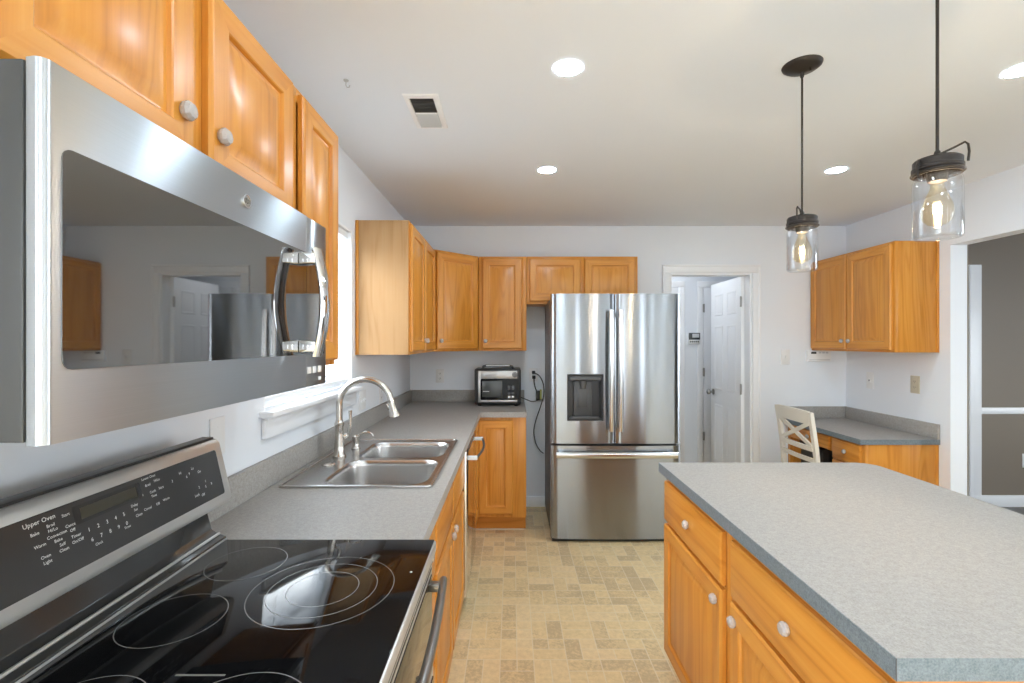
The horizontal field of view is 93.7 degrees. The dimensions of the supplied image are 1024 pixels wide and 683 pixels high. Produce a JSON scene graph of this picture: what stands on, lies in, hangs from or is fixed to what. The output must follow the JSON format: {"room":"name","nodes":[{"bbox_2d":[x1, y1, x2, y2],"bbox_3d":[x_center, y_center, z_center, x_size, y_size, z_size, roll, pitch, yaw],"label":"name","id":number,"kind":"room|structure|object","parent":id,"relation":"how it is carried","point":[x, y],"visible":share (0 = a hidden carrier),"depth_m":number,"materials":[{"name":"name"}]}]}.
{"room":"kitchen","nodes":[
{"label":"kitchen","id":0,"kind":"room"},
{"bbox_2d":[0,144,409,498],"bbox_3d":[-0.955,0.215,0.417,0.140,2.440,7.734,0,0,0],"label":"wall","id":1,"kind":"structure","parent":0,"point":[23,468],"depth_m":1.53,"materials":[{"name":"paint"}]},
{"bbox_2d":[0,0,292,207],"bbox_3d":[-0.714,-0.494,0.877,0.338,0.382,0.759,0,0,0],"label":"upper cabinet","id":2,"kind":"object","parent":1,"relation":"attached to","point":[192,69],"visible":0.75,"depth_m":0.81,"materials":[{"name":"brown wood"}]},
{"bbox_2d":[0,56,330,445],"bbox_3d":[-0.653,-0.092,0.877,0.458,0.410,0.758,0,0,0],"label":"microwave oven","id":3,"kind":"object","parent":2,"relation":"attached to","point":[144,279],"visible":1,"depth_m":0.60,"materials":[{"name":"grey metal"}]},
{"bbox_2d":[209,416,224,453],"bbox_3d":[-0.881,0.285,1.436,0.006,0.116,0.072,0,0,0],"label":"wall plate","id":4,"kind":"object","parent":1,"relation":"attached to","point":[216,425],"visible":0.59,"depth_m":1.44,"materials":[{"name":"white plastic"}]},
{"bbox_2d":[258,221,362,439],"bbox_3d":[-0.925,-0.134,2.179,0.190,0.962,1.007,0,0,0],"label":"window","id":5,"kind":"structure","parent":1,"relation":"in","point":[279,418],"depth_m":2.27,"materials":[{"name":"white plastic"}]},
{"bbox_2d":[265,226,347,400],"bbox_3d":[-0.920,-0.190,2.185,0.034,0.822,0.918,0,0,0],"label":"window blind","id":6,"kind":"object","parent":5,"relation":"attached to","point":[343,234],"visible":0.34,"depth_m":2.53,"materials":[{"name":"white plastic"}]},
{"bbox_2d":[293,85,337,364],"bbox_3d":[-0.714,-0.305,1.417,0.338,0.760,0.318,0,0,0],"label":"upper cabinet","id":7,"kind":"object","parent":1,"relation":"attached to","point":[315,144],"visible":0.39,"depth_m":1.42,"materials":[{"name":"brown wood"}]},
{"bbox_2d":[359,389,365,410],"bbox_3d":[-0.876,0.345,2.830,0.016,0.116,0.118,0,0,0],"label":"wall outlet","id":8,"kind":"object","parent":1,"relation":"attached to","point":[362,394],"visible":1,"depth_m":2.82,"materials":[{"name":"white plastic"}]},
{"bbox_2d":[379,388,382,403],"bbox_3d":[-0.881,0.357,3.230,0.008,0.116,0.072,0,0,0],"label":"wall outlet","id":9,"kind":"object","parent":1,"relation":"attached to","point":[380,389],"visible":0.87,"depth_m":3.21,"materials":[{"name":"white plastic"}]},
{"bbox_2d":[355,220,435,354],"bbox_3d":[-0.714,-0.305,3.132,0.338,0.760,0.852,0,0,0],"label":"upper cabinet","id":10,"kind":"object","parent":1,"relation":"attached to","point":[395,266],"visible":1,"depth_m":2.71,"materials":[{"name":"brown wood"}]},
{"bbox_2d":[223,0,1023,225],"bbox_3d":[2.665,-1.055,0.965,7.370,0.100,8.830,0,0,0],"label":"ceiling","id":11,"kind":"structure","parent":0,"point":[677,112],"depth_m":1.99,"materials":[{"name":"paint"}]},
{"bbox_2d":[402,94,447,128],"bbox_3d":[-0.373,-0.998,2.100,0.147,0.012,0.309,0,0,0],"label":"ceiling vent","id":12,"kind":"object","parent":11,"relation":"in","point":[426,110],"visible":1,"depth_m":2.07,"materials":[{"name":"white metal"}]},
{"bbox_2d":[537,167,556,173],"bbox_3d":[0.205,-1.003,2.813,0.112,0.003,0.112,0,0,0],"label":"recessed light","id":13,"kind":"object","parent":11,"relation":"in","point":[546,170],"visible":1,"depth_m":2.81,"materials":[{"name":"white"}]},
{"bbox_2d":[553,59,582,76],"bbox_3d":[0.206,-1.003,1.764,0.112,0.003,0.112,0,0,0],"label":"recessed light","id":14,"kind":"object","parent":11,"relation":"in","point":[568,67],"visible":1,"depth_m":1.76,"materials":[{"name":"white"}]},
{"bbox_2d":[781,54,823,254],"bbox_3d":[1.054,-0.630,1.745,0.132,0.750,0.132,0,0,0],"label":"pendant light","id":15,"kind":"object","parent":11,"relation":"hanging from","point":[800,66],"visible":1,"depth_m":1.73,"materials":[{"name":"brown metal"}]},
{"bbox_2d":[795,225,808,233],"bbox_3d":[1.054,-0.421,1.745,0.042,0.054,0.042,0,0,0],"label":"socket","id":16,"kind":"object","parent":15,"relation":"attached to","point":[799,229],"depth_m":1.73,"materials":[{"name":"silver metal"}]},
{"bbox_2d":[825,167,847,173],"bbox_3d":[1.900,-1.003,2.813,0.112,0.003,0.112,0,0,0],"label":"recessed light","id":17,"kind":"object","parent":11,"relation":"in","point":[836,169],"visible":1,"depth_m":2.81,"materials":[{"name":"white"}]},
{"bbox_2d":[909,0,970,240],"bbox_3d":[1.054,-0.630,1.190,0.132,0.750,0.132,0,0,0],"label":"pendant light","id":18,"kind":"object","parent":11,"relation":"hanging from","point":[936,168],"visible":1,"depth_m":1.18,"materials":[{"name":"brown metal"}]},
{"bbox_2d":[926,169,948,183],"bbox_3d":[1.054,-0.421,1.190,0.042,0.054,0.042,0,0,0],"label":"socket","id":19,"kind":"object","parent":18,"relation":"attached to","point":[937,176],"depth_m":1.18,"materials":[{"name":"silver metal"}]},
{"bbox_2d":[1000,63,1023,77],"bbox_3d":[1.885,-1.003,1.775,0.112,0.003,0.112,0,0,0],"label":"recessed light","id":20,"kind":"object","parent":11,"relation":"in","point":[1016,71],"visible":1,"depth_m":1.79,"materials":[{"name":"white"}]},
{"bbox_2d":[672,277,736,462],"bbox_3d":[1.857,0.215,5.330,2.315,2.440,0.100,0,0,0],"label":"wall","id":21,"kind":"structure","parent":0,"point":[690,282],"depth_m":5.28,"materials":[{"name":"paint"}]},
{"bbox_2d":[672,281,684,462],"bbox_3d":[1.465,0.388,5.236,0.860,2.095,0.094,0,0,0],"label":"door frame","id":22,"kind":"structure","parent":21,"relation":"in","point":[681,284],"depth_m":5.26,"materials":[{"name":"white wood"}]},
{"bbox_2d":[688,333,699,343],"bbox_3d":[1.996,-0.035,5.263,0.122,0.120,0.032,0,0,0],"label":"alarm keypad","id":23,"kind":"object","parent":21,"relation":"attached to","point":[693,338],"visible":1,"depth_m":5.25,"materials":[{"name":"white plastic"}]},
{"bbox_2d":[697,281,723,462],"bbox_3d":[2.450,0.388,5.236,0.830,2.095,0.094,0,0,0],"label":"door","id":24,"kind":"structure","parent":21,"relation":"in","point":[703,294],"depth_m":5.26,"materials":[{"name":"white wood"}]},
{"bbox_2d":[410,226,1023,495],"bbox_3d":[2.658,0.215,4.229,7.085,2.440,0.110,0,0,0],"label":"wall","id":25,"kind":"structure","parent":0,"point":[785,272],"depth_m":4.17,"materials":[{"name":"paint"}]},
{"bbox_2d":[436,369,443,382],"bbox_3d":[-0.626,0.300,4.170,0.072,0.116,0.008,0,0,0],"label":"wall outlet","id":26,"kind":"object","parent":25,"relation":"attached to","point":[439,372],"visible":1,"depth_m":4.17,"materials":[{"name":"white plastic"}]},
{"bbox_2d":[433,249,478,351],"bbox_3d":[-0.578,-0.305,3.866,0.611,0.760,0.611,0,0,0],"label":"upper cabinet","id":27,"kind":"object","parent":25,"relation":"attached to","point":[457,275],"visible":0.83,"depth_m":3.69,"materials":[{"name":"brown wood"}]},
{"bbox_2d":[479,257,525,350],"bbox_3d":[-0.075,-0.305,4.003,0.385,0.760,0.338,0,0,0],"label":"upper cabinet","id":28,"kind":"object","parent":25,"relation":"attached to","point":[502,280],"visible":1,"depth_m":3.85,"materials":[{"name":"brown wood"}]},
{"bbox_2d":[529,368,537,381],"bbox_3d":[0.186,0.290,4.170,0.072,0.116,0.008,0,0,0],"label":"wall outlet","id":29,"kind":"object","parent":25,"relation":"attached to","point":[530,369],"visible":0.99,"depth_m":4.17,"materials":[{"name":"white plastic"}]},
{"bbox_2d":[526,496,544,506],"bbox_3d":[1.250,1.390,4.167,2.300,0.090,0.014,0,0,0],"label":"baseboard","id":30,"kind":"structure","parent":25,"relation":"attached to","point":[531,501],"depth_m":4.16,"materials":[{"name":"white wood"}]},
{"bbox_2d":[532,371,543,453],"bbox_3d":[0.224,0.610,4.133,0.115,0.713,0.048,0,0,15],"label":"extension cord","id":31,"kind":"object","parent":25,"relation":"attached to","point":[533,372],"visible":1,"depth_m":4.12,"materials":[{"name":"black plastic"}]},
{"bbox_2d":[532,376,541,399],"bbox_3d":[0.215,0.400,4.145,0.082,0.210,0.042,0,0,0],"label":"power adapter","id":32,"kind":"object","parent":31,"relation":"hanging from","point":[538,393],"visible":1,"depth_m":4.13,"materials":[{"name":"black plastic"}]},
{"bbox_2d":[526,257,637,306],"bbox_3d":[0.566,-0.494,4.003,0.895,0.382,0.338,0,0,0],"label":"upper cabinet","id":33,"kind":"object","parent":25,"relation":"attached to","point":[545,276],"visible":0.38,"depth_m":3.85,"materials":[{"name":"brown wood"}]},
{"bbox_2d":[662,265,760,462],"bbox_3d":[1.730,0.385,4.218,0.850,2.100,0.132,0,0,0],"label":"trim","id":34,"kind":"structure","parent":25,"relation":"attached to","point":[751,273],"depth_m":4.16,"materials":[{"name":"white wood"}]},
{"bbox_2d":[706,276,743,462],"bbox_3d":[2.062,0.422,4.603,0.173,2.005,0.687,0,0,1],"label":"door","id":35,"kind":"structure","parent":25,"relation":"in","point":[727,297],"depth_m":4.53,"materials":[{"name":"white wood"}]},
{"bbox_2d":[781,350,789,364],"bbox_3d":[2.374,0.135,4.165,0.078,0.130,0.016,0,0,0],"label":"light switch","id":36,"kind":"object","parent":25,"relation":"attached to","point":[785,354],"visible":1,"depth_m":4.17,"materials":[{"name":"white plastic"}]},
{"bbox_2d":[806,350,830,361],"bbox_3d":[2.658,0.125,4.159,0.205,0.096,0.028,0,0,0],"label":"thermostat","id":37,"kind":"object","parent":25,"relation":"attached to","point":[811,355],"visible":0.95,"depth_m":4.15,"materials":[{"name":"white plastic"}]},
{"bbox_2d":[969,265,981,495],"bbox_3d":[4.003,0.335,4.159,0.125,2.000,0.030,0,0,0],"label":"trim","id":38,"kind":"structure","parent":25,"relation":"attached to","point":[975,271],"depth_m":4.15,"materials":[{"name":"white wood"}]},
{"bbox_2d":[970,495,1023,506],"bbox_3d":[4.612,1.385,4.166,3.175,0.100,0.016,0,0,0],"label":"baseboard","id":39,"kind":"structure","parent":25,"relation":"attached to","point":[998,500],"depth_m":4.16,"materials":[{"name":"white"}]},
{"bbox_2d":[982,407,1023,413],"bbox_3d":[4.612,0.602,4.165,3.175,0.057,0.018,0,0,0],"label":"trim","id":40,"kind":"structure","parent":25,"relation":"attached to","point":[985,410],"depth_m":4.16,"materials":[{"name":"white wood"}]},
{"bbox_2d":[448,507,1023,682],"bbox_3d":[2.665,1.485,0.965,7.370,0.100,8.830,0,0,0],"label":"floor","id":41,"kind":"structure","parent":0,"point":[536,608],"depth_m":2.55,"materials":[{"name":"tile"}]},
{"bbox_2d":[0,437,446,682],"bbox_3d":[-0.507,0.842,0.877,0.716,1.186,0.758,0,0,0],"label":"electric range","id":42,"kind":"object","parent":41,"relation":"on","point":[120,572],"visible":1,"depth_m":0.89,"materials":[{"name":"grey glass"}]},
{"bbox_2d":[20,540,435,682],"bbox_3d":[-0.479,0.533,0.877,0.562,0.033,0.756,0,0,0],"label":"cooktop","id":43,"kind":"object","parent":42,"relation":"in","point":[228,611],"depth_m":0.89,"materials":[{"name":"black glass"}]},
{"bbox_2d":[429,526,434,682],"bbox_3d":[-0.555,0.997,1.412,0.656,0.877,0.300,0,0,0],"label":"base cabinet","id":44,"kind":"object","parent":41,"relation":"on","point":[432,537],"visible":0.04,"depth_m":1.50,"materials":[{"name":"brown wood"}]},
{"bbox_2d":[433,458,463,682],"bbox_3d":[-0.555,0.997,2.019,0.656,0.877,0.912,0,0,0],"label":"base cabinet","id":45,"kind":"object","parent":41,"relation":"on","point":[449,526],"visible":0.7,"depth_m":1.95,"materials":[{"name":"brown wood"}]},
{"bbox_2d":[462,430,484,597],"bbox_3d":[-0.496,1.001,2.783,0.678,0.868,0.604,0,0,0],"label":"dishwasher","id":46,"kind":"object","parent":41,"relation":"on","point":[470,457],"visible":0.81,"depth_m":2.64,"materials":[{"name":"grey metal"}]},
{"bbox_2d":[475,417,525,529],"bbox_3d":[-0.389,0.997,3.631,0.988,0.877,1.082,0,0,0],"label":"base cabinet","id":47,"kind":"object","parent":41,"relation":"on","point":[501,467],"visible":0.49,"depth_m":3.55,"materials":[{"name":"brown wood"}]},
{"bbox_2d":[207,390,526,539],"bbox_3d":[-0.388,0.489,2.716,0.990,0.138,2.912,0,0,0],"label":"countertop","id":48,"kind":"structure","parent":47,"relation":"on","point":[257,508],"depth_m":1.62,"materials":[{"name":"laminate"}]},
{"bbox_2d":[332,376,399,457],"bbox_3d":[-0.648,0.334,2.140,0.301,0.358,0.058,0,0,0],"label":"faucet","id":49,"kind":"object","parent":48,"relation":"on","point":[339,450],"visible":1,"depth_m":2.13,"materials":[{"name":"silver metal"}]},
{"bbox_2d":[279,439,457,487],"bbox_3d":[-0.558,0.606,2.110,0.549,0.192,0.824,0,0,0],"label":"double sink","id":50,"kind":"object","parent":48,"relation":"in","point":[378,463],"visible":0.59,"depth_m":2.08,"materials":[{"name":"silver metal"}]},
{"bbox_2d":[322,462,334,465],"bbox_3d":[-0.767,0.510,2.005,0.054,0.006,0.054,0,0,0],"label":"cover","id":51,"kind":"object","parent":50,"relation":"on","point":[326,463],"visible":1,"depth_m":2.00,"materials":[{"name":"silver metal"}]},
{"bbox_2d":[351,431,373,449],"bbox_3d":[-0.715,0.472,2.300,0.108,0.083,0.042,0,0,0],"label":"soap dispenser","id":52,"kind":"object","parent":50,"relation":"on","point":[355,438],"visible":1,"depth_m":2.29,"materials":[{"name":"silver metal"}]},
{"bbox_2d":[475,365,538,405],"bbox_3d":[-0.029,0.353,3.987,0.547,0.333,0.319,0,0,0],"label":"toaster oven","id":53,"kind":"object","parent":48,"relation":"on","point":[494,384],"visible":1,"depth_m":3.84,"materials":[{"name":"grey plastic"}]},
{"bbox_2d":[545,294,679,540],"bbox_3d":[0.741,0.547,3.749,0.925,1.776,0.791,0,0,0],"label":"refrigerator","id":54,"kind":"object","parent":41,"relation":"on","point":[612,361],"visible":0.96,"depth_m":3.42,"materials":[{"name":"grey metal"}]},
{"bbox_2d":[664,480,731,682],"bbox_3d":[0.963,0.997,1.748,0.676,0.877,0.595,0,0,0],"label":"base cabinet","id":55,"kind":"object","parent":41,"relation":"on","point":[697,550],"visible":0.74,"depth_m":1.69,"materials":[{"name":"brown wood"}]},
{"bbox_2d":[774,404,819,462],"bbox_3d":[2.323,0.962,3.585,0.504,0.946,0.458,0,0,0],"label":"dining chair","id":56,"kind":"object","parent":41,"relation":"on","point":[807,418],"visible":0.32,"depth_m":3.53,"materials":[{"name":"beige paint"}]},
{"bbox_2d":[800,440,832,462],"bbox_3d":[2.665,1.135,3.975,0.406,0.599,0.280,0,0,0],"label":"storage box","id":57,"kind":"object","parent":41,"relation":"on","point":[825,454],"visible":0.09,"depth_m":3.85,"materials":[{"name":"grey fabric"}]},
{"bbox_2d":[785,406,939,485],"bbox_3d":[2.631,0.999,3.713,0.544,0.872,0.920,0,0,0],"label":"desk","id":58,"kind":"object","parent":41,"relation":"on","point":[910,447],"visible":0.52,"depth_m":3.40,"materials":[{"name":"laminate"}]},
{"bbox_2d":[726,537,1023,682],"bbox_3d":[0.963,0.997,1.131,0.676,0.877,0.636,0,0,0],"label":"base cabinet","id":59,"kind":"object","parent":41,"relation":"on","point":[776,636],"visible":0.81,"depth_m":1.16,"materials":[{"name":"brown wood"}]},
{"bbox_2d":[659,463,1023,681],"bbox_3d":[1.084,0.539,1.426,0.907,0.038,1.277,0,0,0],"label":"countertop","id":60,"kind":"structure","parent":59,"relation":"on","point":[925,579],"depth_m":1.19,"materials":[{"name":"laminate"}]},
{"bbox_2d":[846,165,1023,494],"bbox_3d":[2.960,0.215,0.362,0.110,2.440,7.624,0,0,0],"label":"wall","id":61,"kind":"structure","parent":0,"point":[991,207],"depth_m":3.22,"materials":[{"name":"paint"}]},
{"bbox_2d":[790,406,939,439],"bbox_3d":[2.633,0.614,3.713,0.540,0.102,0.918,0,0,0],"label":"backsplash","id":62,"kind":"structure","parent":61,"relation":"attached to","point":[926,429],"depth_m":3.78,"materials":[{"name":"laminate"}]},
{"bbox_2d":[866,372,873,388],"bbox_3d":[2.899,0.315,3.890,0.011,0.135,0.075,0,0,0],"label":"phone jack","id":63,"kind":"object","parent":61,"relation":"attached to","point":[869,375],"visible":1,"depth_m":3.88,"materials":[{"name":"white plastic"}]},
{"bbox_2d":[811,241,938,352],"bbox_3d":[2.734,-0.305,3.716,0.338,0.760,0.912,0,0,0],"label":"upper cabinet","id":64,"kind":"object","parent":61,"relation":"attached to","point":[883,297],"visible":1,"depth_m":3.38,"materials":[{"name":"brown wood"}]},
{"bbox_2d":[910,376,919,393],"bbox_3d":[2.901,0.310,3.455,0.008,0.126,0.078,0,0,0],"label":"wall outlet","id":65,"kind":"object","parent":61,"relation":"attached to","point":[914,380],"visible":1,"depth_m":3.45,"materials":[{"name":"beige plastic"}]},
{"bbox_2d":[967,245,968,495],"bbox_3d":[3.020,0.215,3.677,0.010,2.440,0.994,0,0,0],"label":"wall","id":66,"kind":"structure","parent":0,"point":[967,245],"depth_m":3.18,"materials":[{"name":"beige paint"}]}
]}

